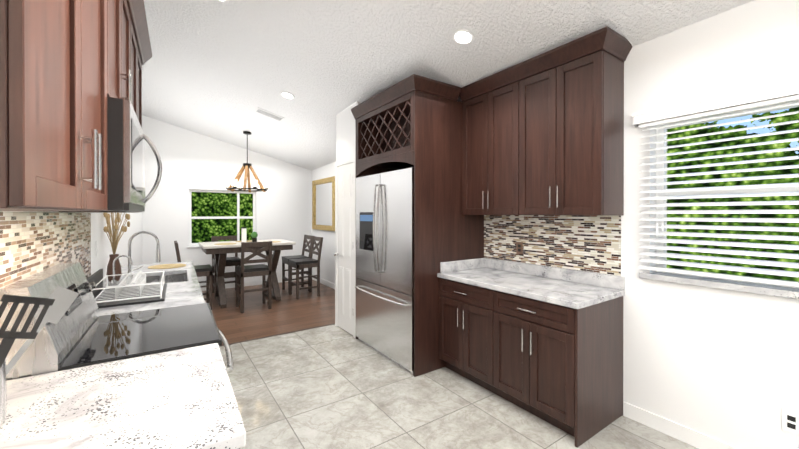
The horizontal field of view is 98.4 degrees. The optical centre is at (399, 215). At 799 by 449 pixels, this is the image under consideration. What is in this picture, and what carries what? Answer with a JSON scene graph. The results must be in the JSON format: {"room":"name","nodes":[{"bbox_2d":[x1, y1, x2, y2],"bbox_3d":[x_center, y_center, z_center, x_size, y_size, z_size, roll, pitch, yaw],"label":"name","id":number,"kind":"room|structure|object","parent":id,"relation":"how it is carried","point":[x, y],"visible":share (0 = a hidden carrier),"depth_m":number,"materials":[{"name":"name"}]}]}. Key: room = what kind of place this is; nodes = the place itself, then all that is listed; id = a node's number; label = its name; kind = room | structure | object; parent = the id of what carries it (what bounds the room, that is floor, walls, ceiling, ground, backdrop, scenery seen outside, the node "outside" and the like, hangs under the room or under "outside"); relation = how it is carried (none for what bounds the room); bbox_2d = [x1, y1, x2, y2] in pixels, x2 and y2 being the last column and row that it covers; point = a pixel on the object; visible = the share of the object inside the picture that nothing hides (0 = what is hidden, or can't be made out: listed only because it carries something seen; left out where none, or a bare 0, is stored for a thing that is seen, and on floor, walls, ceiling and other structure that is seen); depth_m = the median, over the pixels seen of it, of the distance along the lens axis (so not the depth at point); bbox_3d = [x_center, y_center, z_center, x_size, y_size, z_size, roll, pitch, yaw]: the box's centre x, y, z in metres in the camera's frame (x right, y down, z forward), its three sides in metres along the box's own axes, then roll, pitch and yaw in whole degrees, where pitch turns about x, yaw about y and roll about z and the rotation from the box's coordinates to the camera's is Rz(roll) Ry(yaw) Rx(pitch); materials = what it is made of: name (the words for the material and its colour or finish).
{"room":"kitchen","nodes":[
{"label":"kitchen","id":0,"kind":"room"},
{"bbox_2d":[1,211,142,281],"bbox_3d":[-2.051,-0.502,2.080,0.467,3.950,10.690,0,0,-34],"label":"wall","id":1,"kind":"structure","parent":0,"point":[100,236],"depth_m":3.19,"materials":[{"name":"white paint"}]},
{"bbox_2d":[0,211,90,288],"bbox_3d":[-1.535,0.270,1.428,0.077,0.567,2.369,0,0,-34],"label":"backsplash","id":2,"kind":"structure","parent":1,"relation":"attached to","point":[32,243],"depth_m":1.53,"materials":[{"name":"tile"}]},
{"bbox_2d":[0,0,115,212],"bbox_3d":[-1.014,-0.625,0.888,0.325,1.224,0.910,0,0,-34],"label":"upper cabinet","id":3,"kind":"object","parent":1,"relation":"attached to","point":[68,68],"depth_m":0.78,"materials":[{"name":"brown wood"}]},
{"bbox_2d":[112,0,131,103],"bbox_3d":[-1.436,-0.850,1.542,0.320,0.779,0.768,0,0,-34],"label":"upper cabinet","id":4,"kind":"object","parent":1,"relation":"attached to","point":[121,9],"depth_m":1.62,"materials":[{"name":"brown wood"}]},
{"bbox_2d":[101,97,161,210],"bbox_3d":[-1.375,-0.235,1.585,0.467,0.430,0.766,0,0,-34],"label":"microwave","id":5,"kind":"object","parent":4,"relation":"attached to","point":[127,137],"visible":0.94,"depth_m":1.34,"materials":[{"name":"silver metal"}]},
{"bbox_2d":[116,0,143,212],"bbox_3d":[-1.830,-0.629,2.156,0.320,1.224,0.830,0,0,-34],"label":"upper cabinet","id":6,"kind":"object","parent":1,"relation":"attached to","point":[137,28],"depth_m":2.21,"materials":[{"name":"brown wood"}]},
{"bbox_2d":[142,115,311,285],"bbox_3d":[-3.558,-0.493,6.867,4.200,3.900,0.150,0,0,-34],"label":"wall","id":7,"kind":"structure","parent":0,"point":[198,161],"depth_m":6.65,"materials":[{"name":"white paint"}]},
{"bbox_2d":[187,189,255,247],"bbox_3d":[-3.500,0.060,6.873,1.260,1.104,0.150,0,0,-34],"label":"window","id":8,"kind":"structure","parent":7,"relation":"in","point":[238,217],"depth_m":6.96,"materials":[{"name":"white plastic"}]},
{"bbox_2d":[201,275,307,290],"bbox_3d":[-3.297,1.407,6.954,3.120,0.100,0.014,0,0,-34],"label":"baseboard","id":9,"kind":"structure","parent":7,"relation":"attached to","point":[256,282],"depth_m":7.11,"materials":[{"name":"white wood"}]},
{"bbox_2d":[202,280,334,344],"bbox_3d":[-2.627,1.512,5.609,4.300,0.100,3.590,0,0,-34],"label":"floor","id":10,"kind":"structure","parent":0,"point":[286,313],"depth_m":5.18,"materials":[{"name":"brown wood"}]},
{"bbox_2d":[174,241,212,309],"bbox_3d":[-3.207,0.931,5.360,0.493,1.062,0.440,0,0,-34],"label":"chair","id":11,"kind":"object","parent":10,"relation":"on","point":[203,270],"visible":0.44,"depth_m":5.30,"materials":[{"name":"brown wood"}]},
{"bbox_2d":[211,235,240,293],"bbox_3d":[-3.236,0.927,6.440,0.440,1.062,0.493,0,0,-34],"label":"chair","id":12,"kind":"object","parent":10,"relation":"on","point":[235,261],"visible":0.46,"depth_m":6.43,"materials":[{"name":"brown wood"}]},
{"bbox_2d":[199,239,295,307],"bbox_3d":[-2.635,0.965,5.971,1.400,0.990,0.900,0,0,-34],"label":"dining table","id":13,"kind":"object","parent":10,"relation":"on","point":[220,252],"visible":0.81,"depth_m":5.75,"materials":[{"name":"brown wood"}]},
{"bbox_2d":[214,227,280,244],"bbox_3d":[-2.649,0.339,5.972,1.040,0.260,0.740,0,0,-34],"label":"decor","id":14,"kind":"object","parent":13,"relation":"on","point":[254,235],"visible":0.9,"depth_m":5.94,"materials":[{"name":"beige"}]},
{"bbox_2d":[236,241,271,312],"bbox_3d":[-2.283,0.931,5.405,0.440,1.062,0.493,0,0,-34],"label":"chair","id":15,"kind":"object","parent":10,"relation":"on","point":[262,270],"visible":1,"depth_m":5.28,"materials":[{"name":"brown wood"}]},
{"bbox_2d":[219,323,334,346],"bbox_3d":[-1.714,1.465,4.058,2.050,0.004,0.024,0,0,-34],"label":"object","id":16,"kind":"structure","parent":10,"relation":"on","point":[277,334],"depth_m":4.21,"materials":[{"name":"brown wood"}]},
{"bbox_2d":[282,235,312,292],"bbox_3d":[-1.983,0.927,6.711,0.493,1.062,0.440,0,0,-34],"label":"chair","id":17,"kind":"object","parent":10,"relation":"on","point":[285,259],"visible":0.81,"depth_m":6.73,"materials":[{"name":"brown wood"}]},
{"bbox_2d":[289,236,322,298],"bbox_3d":[-1.705,0.928,6.271,0.493,1.062,0.440,0,0,-34],"label":"chair","id":18,"kind":"object","parent":10,"relation":"on","point":[310,263],"visible":1,"depth_m":6.19,"materials":[{"name":"brown wood"}]},
{"bbox_2d":[336,102,360,334],"bbox_3d":[-0.306,-0.135,4.599,0.890,3.200,0.595,0,0,-34],"label":"wall","id":19,"kind":"structure","parent":0,"point":[345,134],"depth_m":4.34,"materials":[{"name":"white paint"}]},
{"bbox_2d":[334,156,355,337],"bbox_3d":[-0.711,0.381,4.325,0.086,2.170,0.589,0,0,-34],"label":"pantry door","id":20,"kind":"structure","parent":19,"relation":"in","point":[345,247],"depth_m":4.33,"materials":[{"name":"white wood"}]},
{"bbox_2d":[142,0,753,169],"bbox_3d":[-0.674,-1.729,2.754,4.500,1.714,10.690,0,0,-34],"label":"ceiling","id":21,"kind":"structure","parent":0,"point":[218,70],"depth_m":3.16,"materials":[{"name":"white paint"}]},
{"bbox_2d":[225,131,268,191],"bbox_3d":[-2.635,-0.925,5.965,0.676,1.025,0.698,0,0,-34],"label":"chandelier","id":22,"kind":"object","parent":21,"relation":"hanging from","point":[245,167],"visible":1,"depth_m":5.91,"materials":[{"name":"brown wood"}]},
{"bbox_2d":[255,107,283,120],"bbox_3d":[-1.877,-1.453,4.980,0.372,0.108,0.172,0,0,-34],"label":"ceiling vent","id":23,"kind":"object","parent":21,"relation":"in","point":[268,114],"visible":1,"depth_m":4.96,"materials":[{"name":"white metal"}]},
{"bbox_2d":[281,91,294,98],"bbox_3d":[-1.383,-1.481,4.263,0.167,0.048,0.170,0,0,-34],"label":"recessed light","id":24,"kind":"object","parent":21,"relation":"in","point":[287,95],"visible":0.92,"depth_m":4.25,"materials":[{"name":"white plastic"}]},
{"bbox_2d":[452,29,473,44],"bbox_3d":[0.497,-1.391,2.692,0.167,0.048,0.170,0,0,-34],"label":"recessed light","id":25,"kind":"object","parent":21,"relation":"in","point":[463,36],"visible":1,"depth_m":2.68,"materials":[{"name":"white plastic"}]},
{"bbox_2d":[220,324,697,448],"bbox_3d":[0.343,1.526,1.286,4.300,0.100,6.900,0,0,-34],"label":"floor","id":26,"kind":"structure","parent":0,"point":[334,386],"depth_m":2.64,"materials":[{"name":"grey tile"}]},
{"bbox_2d":[0,262,232,380],"bbox_3d":[-1.244,0.847,1.672,0.758,1.195,0.774,0,0,-34],"label":"range","id":27,"kind":"object","parent":26,"relation":"on","point":[81,333],"visible":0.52,"depth_m":1.48,"materials":[{"name":"silver metal"}]},
{"bbox_2d":[355,167,413,373],"bbox_3d":[0.127,0.515,3.822,0.939,1.905,1.109,0,0,-34],"label":"fridge","id":28,"kind":"object","parent":26,"relation":"on","point":[384,286],"visible":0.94,"depth_m":3.49,"materials":[{"name":"grey metal"}]},
{"bbox_2d":[351,74,483,376],"bbox_3d":[0.178,0.110,3.819,0.973,2.715,1.229,0,0,-34],"label":"tall cabinet","id":29,"kind":"object","parent":26,"relation":"on","point":[414,121],"visible":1,"depth_m":3.29,"materials":[{"name":"brown wood"}]},
{"bbox_2d":[439,278,482,386],"bbox_3d":[0.836,1.030,3.161,0.638,0.880,0.720,0,0,-34],"label":"base cabinet","id":30,"kind":"object","parent":26,"relation":"on","point":[460,304],"depth_m":3.02,"materials":[{"name":"brown wood"}]},
{"bbox_2d":[437,258,624,308],"bbox_3d":[1.007,0.520,2.897,0.653,0.139,1.345,0,0,-34],"label":"countertop","id":31,"kind":"structure","parent":30,"relation":"on","point":[575,289],"depth_m":2.79,"materials":[{"name":"stone"}]},
{"bbox_2d":[483,288,622,447],"bbox_3d":[1.178,1.032,2.662,0.638,0.880,0.738,0,0,-34],"label":"base cabinet","id":32,"kind":"object","parent":26,"relation":"on","point":[559,366],"depth_m":2.40,"materials":[{"name":"brown wood"}]},
{"bbox_3d":[-1.689,1.033,2.308,0.804,0.879,3.747,0,0,-34],"label":"base cabinet","id":33,"kind":"object","parent":26,"relation":"on","visible":0},
{"bbox_2d":[0,261,245,448],"bbox_3d":[-1.700,0.572,2.298,0.780,0.040,3.808,0,0,-34],"label":"countertop","id":34,"kind":"structure","parent":33,"relation":"on","point":[185,398],"depth_m":1.02,"materials":[{"name":"stone"}]},
{"bbox_2d":[0,286,78,425],"bbox_3d":[-1.046,0.372,0.925,0.238,0.366,0.274,0,0,-34],"label":"utensil holder","id":35,"kind":"object","parent":34,"relation":"on","point":[56,304],"visible":1,"depth_m":0.91,"materials":[{"name":"white ceramic"}]},
{"bbox_2d":[103,213,129,280],"bbox_3d":[-2.371,0.226,2.900,0.174,0.645,0.229,0,0,-34],"label":"vase with dried flowers","id":36,"kind":"object","parent":34,"relation":"on","point":[114,240],"visible":0.79,"depth_m":2.87,"materials":[{"name":"brown plant"}]},
{"bbox_2d":[87,269,166,307],"bbox_3d":[-1.840,0.470,2.356,0.418,0.160,0.612,0,0,-34],"label":"dish rack","id":37,"kind":"object","parent":34,"relation":"on","point":[121,293],"visible":0.9,"depth_m":2.28,"materials":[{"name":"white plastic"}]},
{"bbox_2d":[111,231,160,284],"bbox_3d":[-2.200,0.343,2.895,0.318,0.411,0.280,0,0,-34],"label":"faucet","id":38,"kind":"object","parent":34,"relation":"on","point":[130,264],"visible":0.94,"depth_m":2.95,"materials":[{"name":"silver metal"}]},
{"bbox_2d":[138,274,186,283],"bbox_3d":[-2.100,0.685,3.070,0.400,0.190,0.735,0,0,-34],"label":"sink basin","id":39,"kind":"object","parent":34,"relation":"in","point":[174,278],"depth_m":3.38,"materials":[{"name":"silver metal"}]},
{"bbox_2d":[148,264,185,268],"bbox_3d":[-2.469,0.543,3.665,0.340,0.006,0.340,0,0,-34],"label":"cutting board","id":40,"kind":"object","parent":34,"relation":"on","point":[164,266],"visible":1,"depth_m":3.62,"materials":[{"name":"beige wood"}]},
{"bbox_2d":[312,0,798,448],"bbox_3d":[0.863,-0.133,3.816,0.150,3.200,10.290,0,0,-34],"label":"wall","id":41,"kind":"structure","parent":0,"point":[720,364],"depth_m":2.16,"materials":[{"name":"white paint"}]},
{"bbox_2d":[312,176,334,230],"bbox_3d":[-1.599,-0.224,7.225,0.043,1.080,1.200,0,0,-34],"label":"wall mirror","id":42,"kind":"object","parent":41,"relation":"attached to","point":[323,203],"visible":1,"depth_m":7.19,"materials":[{"name":"gold metal"}]},
{"bbox_2d":[312,277,334,288],"bbox_3d":[-1.059,1.409,6.474,0.014,0.100,3.340,0,0,-34],"label":"baseboard","id":43,"kind":"structure","parent":41,"relation":"attached to","point":[327,283],"depth_m":7.11,"materials":[{"name":"white wood"}]},
{"bbox_2d":[459,70,510,214],"bbox_3d":[0.965,-0.623,3.240,0.328,1.244,0.728,0,0,-34],"label":"upper cabinet","id":44,"kind":"object","parent":41,"relation":"attached to","point":[486,105],"depth_m":3.17,"materials":[{"name":"brown wood"}]},
{"bbox_2d":[484,215,620,275],"bbox_3d":[1.265,0.225,3.092,0.007,0.448,1.316,0,0,-34],"label":"backsplash","id":45,"kind":"structure","parent":41,"relation":"attached to","point":[589,243],"depth_m":2.94,"materials":[{"name":"tile"}]},
{"bbox_2d":[516,242,522,253],"bbox_3d":[1.137,0.312,3.265,0.007,0.115,0.070,0,0,-34],"label":"outlet","id":46,"kind":"object","parent":45,"relation":"attached to","point":[519,247],"visible":1,"depth_m":3.26,"materials":[{"name":"brown plastic"}]},
{"bbox_2d":[511,30,626,214],"bbox_3d":[1.309,-0.621,2.740,0.328,1.244,0.728,0,0,-34],"label":"upper cabinet","id":47,"kind":"object","parent":41,"relation":"attached to","point":[542,133],"depth_m":2.53,"materials":[{"name":"brown wood"}]},
{"bbox_2d":[623,402,739,448],"bbox_3d":[2.622,1.427,1.117,0.014,0.100,3.440,0,0,-34],"label":"baseboard","id":48,"kind":"structure","parent":41,"relation":"attached to","point":[690,436],"depth_m":2.28,"materials":[{"name":"white wood"}]},
{"bbox_2d":[639,272,798,298],"bbox_3d":[2.181,0.424,1.817,0.145,0.039,1.560,0,0,-34],"label":"sill","id":49,"kind":"structure","parent":41,"relation":"attached to","point":[773,290],"depth_m":2.06,"materials":[{"name":"stone"}]},
{"bbox_2d":[656,101,798,287],"bbox_3d":[2.253,-0.106,1.865,0.050,1.098,1.458,0,0,-34],"label":"window","id":50,"kind":"structure","parent":41,"relation":"in","point":[734,191],"depth_m":2.27,"materials":[{"name":"white plastic"}]},
{"bbox_2d":[632,78,798,286],"bbox_3d":[2.122,-0.168,1.774,0.083,1.085,1.620,0,0,-34],"label":"window blinds","id":51,"kind":"object","parent":50,"relation":"attached to","point":[782,92],"visible":1,"depth_m":2.04,"materials":[{"name":"white plastic"}]},
{"bbox_2d":[782,408,798,434],"bbox_3d":[2.115,1.117,1.859,0.007,0.115,0.070,0,0,-34],"label":"outlet","id":52,"kind":"object","parent":41,"relation":"attached to","point":[790,421],"visible":1,"depth_m":1.86,"materials":[{"name":"white plastic"}]},
{"label":"outside","id":53,"kind":"structure","parent":0,"visible":0},
{"bbox_2d":[191,192,252,242],"bbox_3d":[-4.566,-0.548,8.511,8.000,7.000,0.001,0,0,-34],"label":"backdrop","id":54,"kind":"structure","parent":53,"point":[207,204],"depth_m":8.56,"materials":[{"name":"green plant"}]},
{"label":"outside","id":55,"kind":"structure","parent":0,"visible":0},
{"bbox_2d":[666,107,798,281],"bbox_3d":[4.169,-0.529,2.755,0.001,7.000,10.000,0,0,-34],"label":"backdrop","id":56,"kind":"structure","parent":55,"point":[780,119],"depth_m":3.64,"materials":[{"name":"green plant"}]}
]}

